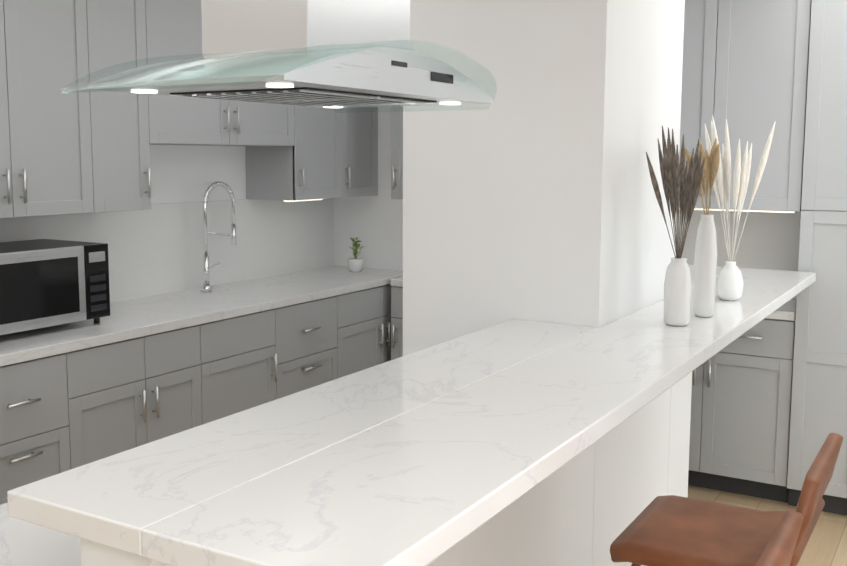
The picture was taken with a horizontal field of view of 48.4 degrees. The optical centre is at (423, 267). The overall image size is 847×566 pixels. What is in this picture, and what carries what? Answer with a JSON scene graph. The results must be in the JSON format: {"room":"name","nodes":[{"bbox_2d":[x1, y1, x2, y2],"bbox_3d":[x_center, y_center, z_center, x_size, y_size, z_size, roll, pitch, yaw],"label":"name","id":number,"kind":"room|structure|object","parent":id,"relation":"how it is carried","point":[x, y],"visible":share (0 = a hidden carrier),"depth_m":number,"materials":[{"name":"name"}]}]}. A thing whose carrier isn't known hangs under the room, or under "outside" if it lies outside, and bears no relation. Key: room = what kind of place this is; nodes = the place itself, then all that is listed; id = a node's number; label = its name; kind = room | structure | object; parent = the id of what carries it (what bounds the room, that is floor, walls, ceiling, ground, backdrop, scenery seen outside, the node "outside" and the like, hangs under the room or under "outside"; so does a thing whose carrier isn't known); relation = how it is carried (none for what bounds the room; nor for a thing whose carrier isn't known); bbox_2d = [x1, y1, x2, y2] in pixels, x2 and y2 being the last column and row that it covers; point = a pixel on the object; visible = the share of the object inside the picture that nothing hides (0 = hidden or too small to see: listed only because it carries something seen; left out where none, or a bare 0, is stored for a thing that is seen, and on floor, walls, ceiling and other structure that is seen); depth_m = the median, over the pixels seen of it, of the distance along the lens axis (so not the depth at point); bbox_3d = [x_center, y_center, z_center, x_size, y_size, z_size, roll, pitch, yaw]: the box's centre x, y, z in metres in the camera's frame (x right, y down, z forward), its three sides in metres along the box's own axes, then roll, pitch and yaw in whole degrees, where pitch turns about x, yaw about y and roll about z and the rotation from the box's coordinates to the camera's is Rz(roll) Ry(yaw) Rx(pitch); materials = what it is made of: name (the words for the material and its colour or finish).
{"room":"kitchen","nodes":[
{"label":"kitchen","id":0,"kind":"room"},
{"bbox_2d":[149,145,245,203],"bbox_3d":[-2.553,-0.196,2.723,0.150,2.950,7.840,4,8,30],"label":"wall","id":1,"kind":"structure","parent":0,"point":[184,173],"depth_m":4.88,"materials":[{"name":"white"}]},
{"bbox_2d":[0,0,111,223],"bbox_3d":[-1.700,-0.739,3.615,0.346,1.088,0.854,4,8,30],"label":"upper cabinet","id":2,"kind":"object","parent":1,"relation":"attached to","point":[54,143],"depth_m":3.71,"materials":[{"name":"grey wood"}]},
{"bbox_2d":[104,0,167,215],"bbox_3d":[-1.432,-0.791,4.067,0.346,1.088,0.428,4,8,30],"label":"upper cabinet","id":3,"kind":"object","parent":1,"relation":"attached to","point":[131,27],"depth_m":4.05,"materials":[{"name":"grey wood"}]},
{"bbox_2d":[160,0,299,147],"bbox_3d":[-1.091,-1.001,4.623,0.346,0.798,1.025,4,8,30],"label":"upper cabinet","id":4,"kind":"object","parent":1,"relation":"attached to","point":[187,120],"depth_m":4.43,"materials":[{"name":"grey wood"}]},
{"bbox_2d":[236,106,351,203],"bbox_3d":[-0.723,-0.928,5.263,0.346,1.088,0.543,4,8,30],"label":"upper cabinet","id":5,"kind":"object","parent":1,"relation":"attached to","point":[315,172],"depth_m":5.19,"materials":[{"name":"grey wood"}]},
{"bbox_2d":[352,107,377,196],"bbox_3d":[-0.533,-0.965,5.583,0.346,1.088,0.430,4,8,30],"label":"upper cabinet","id":6,"kind":"object","parent":1,"relation":"attached to","point":[364,120],"depth_m":5.60,"materials":[{"name":"grey wood"}]},
{"bbox_2d":[333,106,402,270],"bbox_3d":[1.415,-0.427,4.836,4.530,2.950,0.150,4,8,30],"label":"wall","id":7,"kind":"structure","parent":0,"point":[374,224],"depth_m":5.77,"materials":[{"name":"white paint"}]},
{"bbox_2d":[391,106,402,198],"bbox_3d":[0.150,-0.914,5.227,0.557,1.074,0.361,4,8,30],"label":"upper cabinet","id":8,"kind":"object","parent":7,"relation":"attached to","point":[396,115],"depth_m":5.22,"materials":[{"name":"grey wood"}]},
{"bbox_2d":[679,0,805,215],"bbox_3d":[1.422,-0.820,4.472,0.913,1.074,0.381,4,8,30],"label":"upper cabinet","id":9,"kind":"object","parent":7,"relation":"attached to","point":[742,65],"depth_m":4.26,"materials":[{"name":"grey wood"}]},
{"bbox_2d":[646,126,704,325],"bbox_3d":[0.771,-0.123,2.820,0.164,0.587,0.280,4,8,30],"label":"vase","id":10,"kind":"object","parent":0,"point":[681,182],"visible":1,"depth_m":2.77,"materials":[{"name":"white ceramic"}]},
{"bbox_2d":[684,138,719,316],"bbox_3d":[0.872,-0.124,2.966,0.122,0.557,0.158,4,8,30],"label":"vase","id":11,"kind":"object","parent":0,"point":[705,263],"visible":0.88,"depth_m":2.93,"materials":[{"name":"white ceramic"}]},
{"bbox_2d":[688,485,846,565],"bbox_3d":[0.370,1.511,1.186,6.950,0.060,7.840,4,8,30],"label":"floor","id":12,"kind":"structure","parent":0,"point":[826,545],"depth_m":4.14,"materials":[{"name":"brown wood"}]},
{"bbox_2d":[0,344,87,504],"bbox_3d":[-1.686,0.752,3.556,0.616,0.880,0.474,4,8,30],"label":"base cabinet","id":13,"kind":"object","parent":12,"relation":"on","point":[44,399],"depth_m":3.43,"materials":[{"name":"grey wood"}]},
{"bbox_2d":[0,264,402,363],"bbox_3d":[-1.054,0.174,4.556,0.626,0.040,2.941,4,8,30],"label":"countertop","id":14,"kind":"structure","parent":13,"relation":"on","point":[139,314],"depth_m":4.38,"materials":[{"name":"white stone"}]},
{"bbox_2d":[0,239,109,334],"bbox_3d":[-1.619,0.084,3.709,0.402,0.329,0.620,4,8,30],"label":"microwave","id":15,"kind":"object","parent":14,"relation":"on","point":[47,282],"visible":1,"depth_m":3.65,"materials":[{"name":"grey"}]},
{"bbox_2d":[201,181,236,291],"bbox_3d":[-1.032,-0.162,4.849,0.110,0.557,0.252,4,8,30],"label":"faucet","id":16,"kind":"object","parent":14,"relation":"on","point":[206,286],"visible":1,"depth_m":4.79,"materials":[{"name":"silver metal"}]},
{"bbox_2d":[347,237,362,271],"bbox_3d":[-0.401,-0.075,5.664,0.133,0.202,0.116,4,8,30],"label":"plant","id":17,"kind":"object","parent":14,"relation":"on","point":[355,263],"visible":1,"depth_m":5.64,"materials":[{"name":"white ceramic"}]},
{"bbox_2d":[84,332,163,462],"bbox_3d":[-1.484,0.713,3.897,0.616,0.880,0.437,4,8,30],"label":"base cabinet","id":18,"kind":"object","parent":12,"relation":"on","point":[126,409],"depth_m":3.76,"materials":[{"name":"grey wood"}]},
{"bbox_2d":[160,320,215,437],"bbox_3d":[-1.320,0.681,4.172,0.616,0.880,0.433,4,8,30],"label":"base cabinet","id":19,"kind":"object","parent":12,"relation":"on","point":[187,351],"depth_m":4.07,"materials":[{"name":"grey wood"}]},
{"bbox_2d":[216,304,279,419],"bbox_3d":[-1.124,0.643,4.503,0.616,0.880,0.566,4,8,30],"label":"base cabinet","id":20,"kind":"object","parent":12,"relation":"on","point":[247,343],"depth_m":4.39,"materials":[{"name":"grey wood"}]},
{"bbox_2d":[280,292,347,397],"bbox_3d":[-0.851,0.590,4.964,0.616,0.880,0.623,4,8,30],"label":"base cabinet","id":21,"kind":"object","parent":12,"relation":"on","point":[284,307],"depth_m":4.82,"materials":[{"name":"grey wood"}]},
{"bbox_2d":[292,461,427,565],"bbox_3d":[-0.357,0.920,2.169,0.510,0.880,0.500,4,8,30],"label":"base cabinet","id":22,"kind":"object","parent":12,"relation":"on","point":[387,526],"depth_m":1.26,"materials":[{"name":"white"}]},
{"bbox_2d":[0,381,551,565],"bbox_3d":[-0.295,0.447,2.253,0.546,0.040,1.775,4,8,30],"label":"countertop","id":23,"kind":"structure","parent":22,"relation":"on","point":[227,543],"depth_m":1.48,"materials":[{"name":"white stone"}]},
{"bbox_2d":[348,280,391,374],"bbox_3d":[-0.598,0.542,5.391,0.616,0.880,0.487,4,8,30],"label":"base cabinet","id":24,"kind":"object","parent":12,"relation":"on","point":[369,309],"depth_m":5.26,"materials":[{"name":"grey wood"}]},
{"bbox_2d":[390,284,402,359],"bbox_3d":[0.144,0.543,5.397,0.557,0.880,0.361,4,8,30],"label":"base cabinet","id":25,"kind":"object","parent":12,"relation":"on","point":[397,289],"depth_m":5.33,"materials":[{"name":"grey wood"}]},
{"bbox_2d":[428,421,503,565],"bbox_3d":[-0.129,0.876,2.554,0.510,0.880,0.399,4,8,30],"label":"base cabinet","id":26,"kind":"object","parent":12,"relation":"on","point":[476,448],"depth_m":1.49,"materials":[{"name":"white stone"}]},
{"bbox_2d":[500,393,555,565],"bbox_3d":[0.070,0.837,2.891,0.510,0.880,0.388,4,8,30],"label":"base cabinet","id":27,"kind":"object","parent":12,"relation":"on","point":[528,475],"depth_m":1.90,"materials":[{"name":"white"}]},
{"bbox_2d":[403,0,684,565],"bbox_3d":[0.427,-0.007,3.279,0.679,2.470,0.800,4,8,30],"label":"wall","id":28,"kind":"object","parent":12,"relation":"on","point":[529,194],"visible":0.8,"depth_m":2.91,"materials":[{"name":"white paint"}]},
{"bbox_2d":[524,324,687,565],"bbox_3d":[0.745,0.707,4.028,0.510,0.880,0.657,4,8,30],"label":"base cabinet","id":29,"kind":"object","parent":12,"relation":"on","point":[597,388],"depth_m":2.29,"materials":[{"name":"white stone"}]},
{"bbox_2d":[4,319,599,560],"bbox_3d":[-0.052,0.276,2.094,0.282,0.040,1.767,4,8,30],"label":"countertop","id":30,"kind":"structure","parent":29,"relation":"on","point":[140,502],"depth_m":1.63,"materials":[{"name":"white stone"}]},
{"bbox_2d":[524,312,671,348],"bbox_3d":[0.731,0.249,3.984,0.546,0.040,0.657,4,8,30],"label":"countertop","id":31,"kind":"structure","parent":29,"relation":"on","point":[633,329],"depth_m":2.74,"materials":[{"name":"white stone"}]},
{"bbox_2d":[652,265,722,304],"bbox_3d":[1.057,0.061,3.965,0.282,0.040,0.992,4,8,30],"label":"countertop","id":32,"kind":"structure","parent":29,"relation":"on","point":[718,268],"depth_m":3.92,"materials":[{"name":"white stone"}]},
{"bbox_2d":[705,115,775,300],"bbox_3d":[1.100,-0.208,3.310,0.228,0.646,0.147,4,8,30],"label":"vase","id":33,"kind":"object","parent":32,"relation":"on","point":[730,283],"visible":1,"depth_m":3.29,"materials":[{"name":"white ceramic"}]},
{"bbox_2d":[610,433,842,565],"bbox_3d":[0.685,0.876,2.305,0.540,0.945,0.476,4,8,30],"label":"stool","id":34,"kind":"object","parent":12,"relation":"on","point":[670,530],"visible":0.77,"depth_m":2.20,"materials":[{"name":"brown leather"}]},
{"bbox_2d":[688,316,789,501],"bbox_3d":[1.395,0.634,4.666,0.854,0.880,0.361,4,8,30],"label":"base cabinet","id":35,"kind":"object","parent":12,"relation":"on","point":[768,404],"depth_m":4.41,"materials":[{"name":"grey wood"}]},
{"bbox_2d":[390,277,789,315],"bbox_3d":[0.834,0.137,4.939,2.158,0.040,0.366,4,8,30],"label":"countertop","id":36,"kind":"structure","parent":35,"relation":"on","point":[784,310],"depth_m":4.34,"materials":[{"name":"white stone"}]},
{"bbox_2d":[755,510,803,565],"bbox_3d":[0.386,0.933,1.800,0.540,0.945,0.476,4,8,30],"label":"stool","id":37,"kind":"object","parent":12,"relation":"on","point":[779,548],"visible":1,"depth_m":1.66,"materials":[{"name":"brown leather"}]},
{"bbox_2d":[782,0,846,515],"bbox_3d":[2.029,-0.095,4.195,0.616,2.444,0.381,4,8,30],"label":"tall cabinet","id":38,"kind":"object","parent":12,"relation":"on","point":[816,385],"depth_m":4.15,"materials":[{"name":"grey wood"}]},
{"bbox_3d":[0.382,-1.210,0.867,6.650,0.480,7.540,4,8,30],"label":"ceiling","id":39,"kind":"structure","parent":0,"visible":0},
{"bbox_2d":[61,0,496,112],"bbox_3d":[-0.245,-0.735,2.058,0.610,0.739,0.920,4,8,30],"label":"range hood","id":40,"kind":"object","parent":39,"relation":"hanging from","point":[341,54],"visible":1,"depth_m":1.92,"materials":[{"name":"silver metal"}]}
]}

